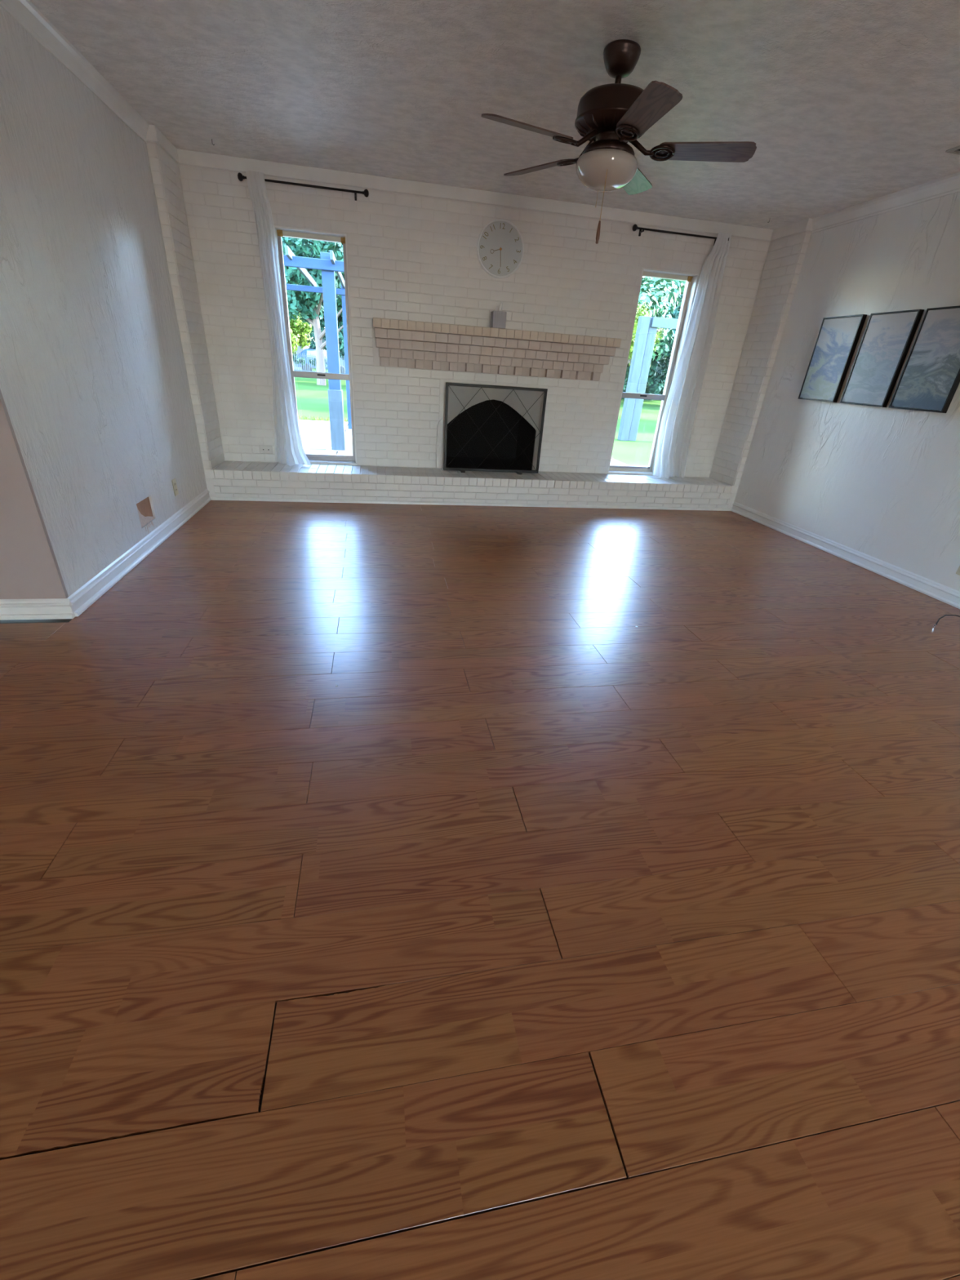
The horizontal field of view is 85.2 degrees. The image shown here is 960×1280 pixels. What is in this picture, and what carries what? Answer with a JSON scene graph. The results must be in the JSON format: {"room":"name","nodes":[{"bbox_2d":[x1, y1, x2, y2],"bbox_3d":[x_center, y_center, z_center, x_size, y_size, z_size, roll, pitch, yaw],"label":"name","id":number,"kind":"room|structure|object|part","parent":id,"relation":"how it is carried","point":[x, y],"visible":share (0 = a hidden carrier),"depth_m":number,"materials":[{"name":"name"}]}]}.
{"room":"living room","nodes":[
{"label":"living room","id":0,"kind":"room"},
{"bbox_2d":[0,389,68,599],"bbox_3d":[-2.927,-1.162,1.732,2.155,2.440,0.020,-2,28,-11],"label":"wall","id":1,"kind":"structure","parent":0,"point":[29,569],"depth_m":2.29,"materials":[{"name":"beige paint"}]},
{"bbox_2d":[0,598,75,620],"bbox_3d":[-2.991,-0.118,2.258,2.168,0.094,0.025,-2,28,-11],"label":"baseboard","id":2,"kind":"structure","parent":1,"relation":"attached to","point":[47,608],"depth_m":2.43,"materials":[{"name":"white paint"}]},
{"bbox_2d":[0,5,207,596],"bbox_3d":[-2.163,-1.819,3.083,0.122,2.440,2.664,-2,28,-11],"label":"wall","id":3,"kind":"structure","parent":0,"point":[95,387],"depth_m":2.65,"materials":[{"name":"paint"}]},
{"bbox_2d":[0,0,148,142],"bbox_3d":[-1.981,-2.778,2.409,0.042,0.094,2.372,-2,28,-11],"label":"trim","id":4,"kind":"structure","parent":3,"relation":"attached to","point":[24,12],"depth_m":2.57,"materials":[{"name":"white paint"}]},
{"bbox_2d":[66,488,211,616],"bbox_3d":[-2.138,-0.709,3.497,0.025,0.094,2.372,-2,28,-11],"label":"baseboard","id":5,"kind":"structure","parent":3,"relation":"attached to","point":[91,591],"depth_m":3.07,"materials":[{"name":"white wood"}]},
{"bbox_2d":[171,478,178,496],"bbox_3d":[-2.212,-1.109,3.789,0.009,0.115,0.070,-2,28,-11],"label":"wall outlet","id":6,"kind":"object","parent":3,"relation":"attached to","point":[174,481],"visible":1,"depth_m":3.78,"materials":[{"name":"beige plastic"}]},
{"bbox_2d":[146,141,224,496],"bbox_3d":[-2.295,-2.409,4.185,0.064,2.440,0.457,-2,28,-11],"label":"wall","id":7,"kind":"structure","parent":0,"point":[165,171],"depth_m":4.00,"materials":[{"name":"white paint"}]},
{"bbox_2d":[146,124,178,163],"bbox_3d":[-2.210,-3.440,3.622,0.078,0.082,0.446,-2,28,-11],"label":"trim","id":8,"kind":"structure","parent":7,"relation":"attached to","point":[153,134],"depth_m":3.53,"materials":[{"name":"white paint"}]},
{"bbox_2d":[177,163,770,477],"bbox_3d":[0.072,-2.768,5.191,5.306,2.440,0.806,-2,28,-11],"label":"wall","id":9,"kind":"structure","parent":0,"point":[411,257],"depth_m":4.64,"materials":[{"name":"white brick"}]},
{"bbox_2d":[258,444,273,453],"bbox_3d":[-1.987,-1.768,4.845,0.116,0.072,0.009,-2,28,-11],"label":"wall outlet","id":10,"kind":"object","parent":9,"relation":"attached to","point":[263,449],"visible":1,"depth_m":4.84,"materials":[{"name":"grey plastic"}]},
{"bbox_2d":[237,172,368,200],"bbox_3d":[-1.341,-3.473,4.003,0.958,0.065,0.098,-2,28,-11],"label":"curtain rod","id":11,"kind":"object","parent":9,"relation":"attached to","point":[240,176],"visible":0.94,"depth_m":3.99,"materials":[{"name":"black metal"}]},
{"bbox_2d":[245,169,311,466],"bbox_3d":[-1.670,-2.555,4.366,0.313,2.095,0.153,-2,28,-11],"label":"sheer curtain","id":12,"kind":"object","parent":11,"relation":"hanging from","point":[289,450],"visible":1,"depth_m":4.39,"materials":[{"name":"white fabric"}]},
{"bbox_2d":[274,225,356,465],"bbox_3d":[-1.430,-2.526,4.670,0.566,1.806,0.204,-2,28,-11],"label":"window","id":13,"kind":"structure","parent":9,"relation":"in","point":[280,231],"depth_m":4.55,"materials":[{"name":"white"}]},
{"bbox_3d":[-1.379,-3.311,4.286,0.488,0.032,0.050,-2,28,-11],"label":"head frame","id":14,"kind":"part","parent":13,"relation":"part of","materials":[{"name":"beige wood"}]},
{"bbox_3d":[-1.441,-2.405,4.747,0.488,0.050,0.040,-2,28,-11],"label":"meeting rail","id":15,"kind":"part","parent":13,"relation":"part of","materials":[{"name":"grey paint"}]},
{"bbox_3d":[-1.488,-1.795,5.085,0.488,0.022,0.040,-2,28,-11],"label":"rail","id":16,"kind":"part","parent":13,"relation":"part of","materials":[{"name":"white metal"}]},
{"bbox_3d":[-1.486,-1.739,5.084,0.564,0.024,0.204,-2,28,-11],"label":"sill","id":17,"kind":"part","parent":13,"relation":"part of","materials":[{"name":"white"}]},
{"bbox_2d":[177,148,773,240],"bbox_3d":[0.218,-3.619,4.293,4.986,0.082,0.022,-2,28,-11],"label":"trim","id":18,"kind":"structure","parent":9,"relation":"attached to","point":[189,157],"depth_m":4.21,"materials":[{"name":"white paint"}]},
{"bbox_2d":[373,317,621,381],"bbox_3d":[0.171,-2.609,4.728,2.229,0.359,0.194,-2,28,-11],"label":"mantel","id":19,"kind":"object","parent":9,"relation":"attached to","point":[424,337],"visible":1,"depth_m":4.70,"materials":[{"name":"white brick"}]},
{"bbox_2d":[489,302,506,328],"bbox_3d":[0.163,-2.850,4.572,0.116,0.207,0.116,-2,28,-11],"label":"tissue box","id":20,"kind":"object","parent":19,"relation":"on","point":[498,318],"visible":0.97,"depth_m":4.55,"materials":[{"name":"grey"}]},
{"bbox_2d":[476,218,524,278],"bbox_3d":[0.174,-3.319,4.433,0.406,0.406,0.033,-2,28,-11],"label":"wall clock","id":21,"kind":"object","parent":9,"relation":"attached to","point":[500,245],"visible":1,"depth_m":4.43,"materials":[{"name":"white plastic"}]},
{"bbox_2d":[607,267,698,475],"bbox_3d":[1.670,-2.611,5.255,0.564,1.806,0.204,-2,28,-11],"label":"window","id":22,"kind":"structure","parent":9,"relation":"in","point":[691,279],"depth_m":5.16,"materials":[{"name":"white"}]},
{"bbox_3d":[1.612,-1.880,5.670,0.486,0.022,0.040,-2,28,-11],"label":"rail","id":23,"kind":"part","parent":22,"relation":"part of","materials":[{"name":"white metal"}]},
{"bbox_3d":[1.614,-1.824,5.669,0.562,0.024,0.204,-2,28,-11],"label":"sill","id":24,"kind":"part","parent":22,"relation":"part of","materials":[{"name":"white"}]},
{"bbox_3d":[1.659,-2.490,5.332,0.486,0.050,0.040,-2,28,-11],"label":"meeting rail","id":25,"kind":"part","parent":22,"relation":"part of","materials":[{"name":"grey paint"}]},
{"bbox_3d":[1.721,-3.396,4.872,0.486,0.032,0.050,-2,28,-11],"label":"head frame","id":26,"kind":"part","parent":22,"relation":"part of","materials":[{"name":"beige wood"}]},
{"bbox_2d":[632,224,731,245],"bbox_3d":[1.767,-3.558,4.590,0.939,0.065,0.098,-2,28,-11],"label":"curtain rod","id":27,"kind":"object","parent":9,"relation":"attached to","point":[635,227],"visible":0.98,"depth_m":4.54,"materials":[{"name":"black metal"}]},
{"bbox_2d":[653,231,732,478],"bbox_3d":[2.060,-2.657,5.070,0.393,2.095,0.156,-2,28,-11],"label":"sheer curtain","id":28,"kind":"object","parent":27,"relation":"hanging from","point":[677,423],"visible":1,"depth_m":5.12,"materials":[{"name":"white fabric"}]},
{"bbox_2d":[294,368,662,466],"bbox_3d":[1.797,-33.150,66.510,150.000,0.300,134.420,-2,28,-11],"label":"lawn","id":29,"kind":"structure","parent":0,"point":[312,398],"depth_m":15.69,"materials":[{"name":"green plant"}]},
{"bbox_2d":[288,243,304,321],"bbox_3d":[-11.600,-17.691,25.705,7.143,8.652,5.894,-21,37,-39],"label":"tree","id":30,"kind":"object","parent":29,"relation":"on","point":[296,316],"visible":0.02,"depth_m":26.30,"materials":[{"name":"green plant"}]},
{"bbox_2d":[288,313,312,354],"bbox_3d":[-14.105,-21.186,35.383,5.229,5.506,4.438,-2,28,-11],"label":"tree","id":31,"kind":"object","parent":29,"relation":"on","point":[300,331],"visible":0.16,"depth_m":35.36,"materials":[{"name":"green plant"}]},
{"bbox_2d":[292,337,311,369],"bbox_3d":[-17.906,-26.379,46.765,5.200,3.600,4.600,-2,28,-11],"label":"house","id":32,"kind":"object","parent":29,"relation":"on","point":[300,350],"visible":0.04,"depth_m":45.59,"materials":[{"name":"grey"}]},
{"bbox_2d":[292,355,327,367],"bbox_3d":[-15.409,-20.194,37.325,11.980,1.066,1.179,-2,28,-11],"label":"hedge","id":33,"kind":"object","parent":29,"relation":"on","point":[303,358],"visible":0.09,"depth_m":37.62,"materials":[{"name":"green plant"}]},
{"bbox_2d":[281,236,344,385],"bbox_3d":[-7.556,-16.507,24.514,6.026,8.182,6.366,19,31,27],"label":"tree","id":34,"kind":"object","parent":29,"relation":"on","point":[308,304],"visible":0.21,"depth_m":23.42,"materials":[{"name":"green plant"}]},
{"bbox_2d":[292,352,345,373],"bbox_3d":[-10.161,-18.094,34.344,33.840,1.500,0.080,-2,28,-11],"label":"iron fence","id":35,"kind":"object","parent":29,"relation":"on","point":[294,354],"visible":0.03,"depth_m":34.13,"materials":[{"name":"grey metal"}]},
{"bbox_3d":[-10.111,-18.509,34.129,33.800,0.040,0.040,-2,28,-11],"label":"rail","id":36,"kind":"part","parent":35,"relation":"part of","materials":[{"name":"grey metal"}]},
{"bbox_2d":[295,348,345,373],"bbox_3d":[-12.510,-22.368,41.949,4.488,1.679,1.800,-2,28,-11],"label":"railing","id":37,"kind":"object","parent":29,"relation":"on","point":[304,351],"visible":0.38,"depth_m":41.00,"materials":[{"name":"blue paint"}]},
{"bbox_2d":[297,414,347,422],"bbox_3d":[-2.992,-5.131,12.142,8.930,0.160,0.432,-2,28,-11],"label":"grass edge","id":38,"kind":"object","parent":29,"relation":"on","point":[327,419],"visible":0.03,"depth_m":11.91,"materials":[{"name":"green plant"}]},
{"bbox_2d":[306,297,344,350],"bbox_3d":[-12.326,-26.907,42.599,7.930,9.127,8.376,24,34,33],"label":"tree","id":39,"kind":"object","parent":29,"relation":"on","point":[340,319],"visible":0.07,"depth_m":42.64,"materials":[{"name":"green plant"}]},
{"bbox_2d":[307,328,344,368],"bbox_3d":[-14.067,-29.569,52.859,19.536,5.216,4.178,-2,28,-12],"label":"hedge","id":40,"kind":"object","parent":29,"relation":"on","point":[313,346],"visible":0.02,"depth_m":51.49,"materials":[{"name":"green plant"}]},
{"bbox_2d":[297,419,627,465],"bbox_3d":[-3.513,-3.146,8.440,11.984,0.070,7.600,-2,28,-11],"label":"patio","id":41,"kind":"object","parent":29,"relation":"on","point":[315,435],"visible":0.09,"depth_m":9.34,"materials":[{"name":"concrete"}]},
{"bbox_2d":[283,245,351,452],"bbox_3d":[-3.213,-4.782,8.771,9.200,2.550,3.800,-2,28,-11],"label":"pergola","id":42,"kind":"object","parent":41,"relation":"on","point":[327,264],"visible":0.21,"depth_m":7.68,"materials":[{"name":"blue paint"}]},
{"bbox_3d":[-2.166,-4.148,7.710,0.170,2.550,0.170,-2,28,-11],"label":"post","id":43,"kind":"part","parent":42,"relation":"part of","materials":[{"name":"blue paint"}]},
{"bbox_3d":[-2.247,-3.027,8.300,0.380,0.012,0.320,-2,28,-11],"label":"plate","id":44,"kind":"part","parent":42,"relation":"part of","materials":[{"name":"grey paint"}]},
{"bbox_3d":[-2.552,-5.463,10.155,0.150,2.550,0.150,-2,28,-11],"label":"post","id":45,"kind":"part","parent":42,"relation":"part of","materials":[{"name":"blue paint"}]},
{"bbox_2d":[622,382,626,392],"bbox_3d":[6.564,-18.116,33.681,7.292,4.946,5.974,-2,28,-11],"label":"tree","id":46,"kind":"object","parent":29,"relation":"on","point":[625,383],"visible":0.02,"depth_m":33.19,"materials":[{"name":"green plant"}]},
{"bbox_2d":[622,356,668,400],"bbox_3d":[12.020,-18.573,35.444,7.371,5.218,6.978,-20,36,-37],"label":"tree","id":47,"kind":"object","parent":29,"relation":"on","point":[657,386],"visible":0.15,"depth_m":34.34,"materials":[{"name":"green plant"}]},
{"bbox_2d":[628,301,665,366],"bbox_3d":[4.920,-9.930,18.618,3.218,3.630,2.767,-2,28,-11],"label":"tree","id":48,"kind":"object","parent":29,"relation":"on","point":[640,310],"visible":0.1,"depth_m":17.58,"materials":[{"name":"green plant"}]},
{"bbox_2d":[617,315,678,440],"bbox_3d":[5.021,-6.022,12.348,3.230,2.560,0.250,-2,28,-11],"label":"arbor","id":49,"kind":"object","parent":29,"relation":"on","point":[646,328],"visible":0.5,"depth_m":11.90,"materials":[{"name":"wood"}]},
{"bbox_3d":[3.537,-5.969,12.045,0.200,2.560,0.180,-2,28,-11],"label":"post","id":50,"kind":"part","parent":49,"relation":"part of","materials":[{"name":"wood"}]},
{"bbox_3d":[3.752,-6.003,12.140,0.200,2.560,0.180,-2,28,-11],"label":"post","id":51,"kind":"part","parent":49,"relation":"part of","materials":[{"name":"wood"}]},
{"bbox_2d":[624,280,683,385],"bbox_3d":[9.465,-17.888,30.405,7.123,7.304,7.573,-2,28,-11],"label":"tree","id":52,"kind":"object","parent":29,"relation":"on","point":[654,364],"visible":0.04,"depth_m":29.70,"materials":[{"name":"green plant"}]},
{"bbox_2d":[627,276,686,364],"bbox_3d":[7.096,-15.124,24.243,5.972,7.852,7.206,-2,28,-11],"label":"tree","id":53,"kind":"object","parent":29,"relation":"on","point":[651,287],"visible":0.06,"depth_m":22.12,"materials":[{"name":"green plant"}]},
{"bbox_2d":[659,292,684,368],"bbox_3d":[12.195,-15.481,27.369,6.341,6.223,6.839,-2,28,-11],"label":"tree","id":54,"kind":"object","parent":29,"relation":"on","point":[675,315],"visible":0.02,"depth_m":27.32,"materials":[{"name":"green plant"}]},
{"bbox_2d":[0,500,959,1279],"bbox_3d":[-0.008,1.221,0.388,7.462,0.150,11.730,-2,28,-11],"label":"floor","id":55,"kind":"structure","parent":0,"point":[555,935],"depth_m":1.28,"materials":[{"name":"brown wood"}]},
{"bbox_2d":[204,461,737,507],"bbox_3d":[0.113,-1.512,5.159,5.102,0.256,0.449,-2,28,-11],"label":"brick hearth","id":56,"kind":"object","parent":55,"relation":"on","point":[230,478],"visible":0.98,"depth_m":4.93,"materials":[{"name":"white brick"}]},
{"bbox_2d":[209,496,731,511],"bbox_3d":[0.148,-1.299,5.005,5.082,0.027,0.014,-2,28,-11],"label":"baseboard","id":57,"kind":"structure","parent":56,"relation":"attached to","point":[213,498],"depth_m":4.94,"materials":[{"name":"white paint"}]},
{"bbox_2d":[443,382,547,474],"bbox_3d":[0.140,-2.013,5.010,0.962,0.774,0.180,-2,28,-11],"label":"fireplace screen","id":58,"kind":"object","parent":56,"relation":"on","point":[447,384],"visible":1,"depth_m":5.00,"materials":[{"name":"black metal"}]},
{"bbox_2d":[933,614,959,627],"bbox_3d":[2.936,-0.072,3.044,0.558,0.037,0.254,13,29,17],"label":"cable","id":59,"kind":"object","parent":55,"relation":"on","point":[939,619],"visible":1,"depth_m":3.11,"materials":[{"name":"black plastic"}]},
{"bbox_2d":[29,0,959,229],"bbox_3d":[0.204,-1.054,-0.800,7.562,0.120,11.730,-2,28,-11],"label":"ceiling","id":60,"kind":"structure","parent":0,"point":[843,104],"depth_m":2.61,"materials":[{"name":"paint"}]},
{"bbox_2d":[481,39,756,244],"bbox_3d":[0.596,-2.240,2.398,1.240,0.708,1.204,-2,28,-11],"label":"ceiling fan","id":61,"kind":"object","parent":60,"relation":"hanging from","point":[611,116],"visible":1,"depth_m":2.32,"materials":[{"name":"brown metal"}]},
{"bbox_3d":[0.210,-2.214,2.253,0.430,0.006,0.132,-9,44,-24],"label":"blade","id":62,"kind":"part","parent":61,"relation":"part of","materials":[{"name":"brown wood"}]},
{"bbox_3d":[0.305,-2.440,2.696,0.132,0.006,0.430,-33,44,-30],"label":"blade","id":63,"kind":"part","parent":61,"relation":"part of","materials":[{"name":"brown wood"}]},
{"bbox_3d":[0.574,-2.095,2.388,0.005,0.280,0.016,9,28,9],"label":"pull chain","id":64,"kind":"part","parent":61,"relation":"part of","materials":[{"name":"gold metal"}]},
{"bbox_3d":[0.594,-2.205,2.465,0.286,0.122,0.286,-2,28,-11],"label":"globe","id":65,"kind":"part","parent":61,"relation":"part of","materials":[{"name":"white glass"}]},
{"bbox_3d":[0.806,-2.441,2.766,0.132,0.006,0.430,4,25,30],"label":"blade","id":66,"kind":"part","parent":61,"relation":"part of","materials":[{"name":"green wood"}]},
{"bbox_3d":[0.652,-2.075,2.051,0.132,0.006,0.430,12,26,-14],"label":"blade","id":67,"kind":"part","parent":61,"relation":"part of","materials":[{"name":"brown wood"}]},
{"bbox_3d":[1.020,-2.216,2.368,0.430,0.006,0.132,8,15,8],"label":"blade","id":68,"kind":"part","parent":61,"relation":"part of","materials":[{"name":"brown wood"}]},
{"bbox_2d":[945,145,959,155],"bbox_3d":[2.840,-2.731,2.890,0.300,0.013,0.300,-2,28,-11],"label":"ceiling vent","id":69,"kind":"object","parent":60,"relation":"in","point":[956,150],"visible":1,"depth_m":2.97,"materials":[{"name":"grey metal"}]},
{"bbox_2d":[709,231,811,508],"bbox_3d":[2.658,-2.545,5.121,0.064,2.440,0.457,-2,28,-11],"label":"wall","id":70,"kind":"structure","parent":0,"point":[785,256],"depth_m":4.97,"materials":[{"name":"white"}]},
{"bbox_2d":[770,217,813,240],"bbox_3d":[2.729,-3.576,4.555,0.078,0.082,0.446,-2,28,-11],"label":"trim","id":71,"kind":"structure","parent":70,"relation":"attached to","point":[806,224],"depth_m":4.50,"materials":[{"name":"white paint"}]},
{"bbox_2d":[733,191,959,591],"bbox_3d":[3.736,0.035,0.367,0.150,2.440,11.284,-2,28,-11],"label":"wall","id":72,"kind":"structure","parent":0,"point":[882,483],"depth_m":3.93,"materials":[{"name":"paint"}]},
{"bbox_2d":[797,314,866,402],"bbox_3d":[2.845,-2.277,4.241,0.036,0.605,0.400,-2,28,-11],"label":"framed canvas","id":73,"kind":"object","parent":72,"relation":"attached to","point":[837,338],"visible":1,"depth_m":4.21,"materials":[{"name":"fabric"}]},
{"bbox_2d":[730,502,959,608],"bbox_3d":[3.607,1.157,0.738,0.025,0.094,10.922,-2,28,-11],"label":"baseboard","id":74,"kind":"structure","parent":72,"relation":"attached to","point":[942,593],"depth_m":4.03,"materials":[{"name":"white wood"}]},
{"bbox_2d":[840,309,924,407],"bbox_3d":[2.928,-2.056,3.833,0.036,0.605,0.400,-2,28,-11],"label":"framed canvas","id":75,"kind":"object","parent":72,"relation":"attached to","point":[887,338],"visible":1,"depth_m":3.80,"materials":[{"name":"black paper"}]},
{"bbox_2d":[811,171,959,233],"bbox_3d":[3.748,-0.912,-0.353,0.042,0.094,10.922,-2,28,-11],"label":"trim","id":76,"kind":"structure","parent":72,"relation":"attached to","point":[948,184],"depth_m":3.70,"materials":[{"name":"white paint"}]},
{"bbox_2d":[888,305,959,413],"bbox_3d":[3.008,-1.842,3.438,0.036,0.605,0.407,-2,28,-11],"label":"framed canvas","id":77,"kind":"object","parent":72,"relation":"attached to","point":[930,378],"visible":1,"depth_m":3.44,"materials":[{"name":"fabric"}]},
{"bbox_2d":[955,565,959,575],"bbox_3d":[3.083,-0.463,3.317,0.009,0.115,0.070,-2,28,-11],"label":"wall outlet","id":78,"kind":"object","parent":72,"relation":"attached to","point":[957,572],"visible":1,"depth_m":3.35,"materials":[{"name":"beige plastic"}]}
]}

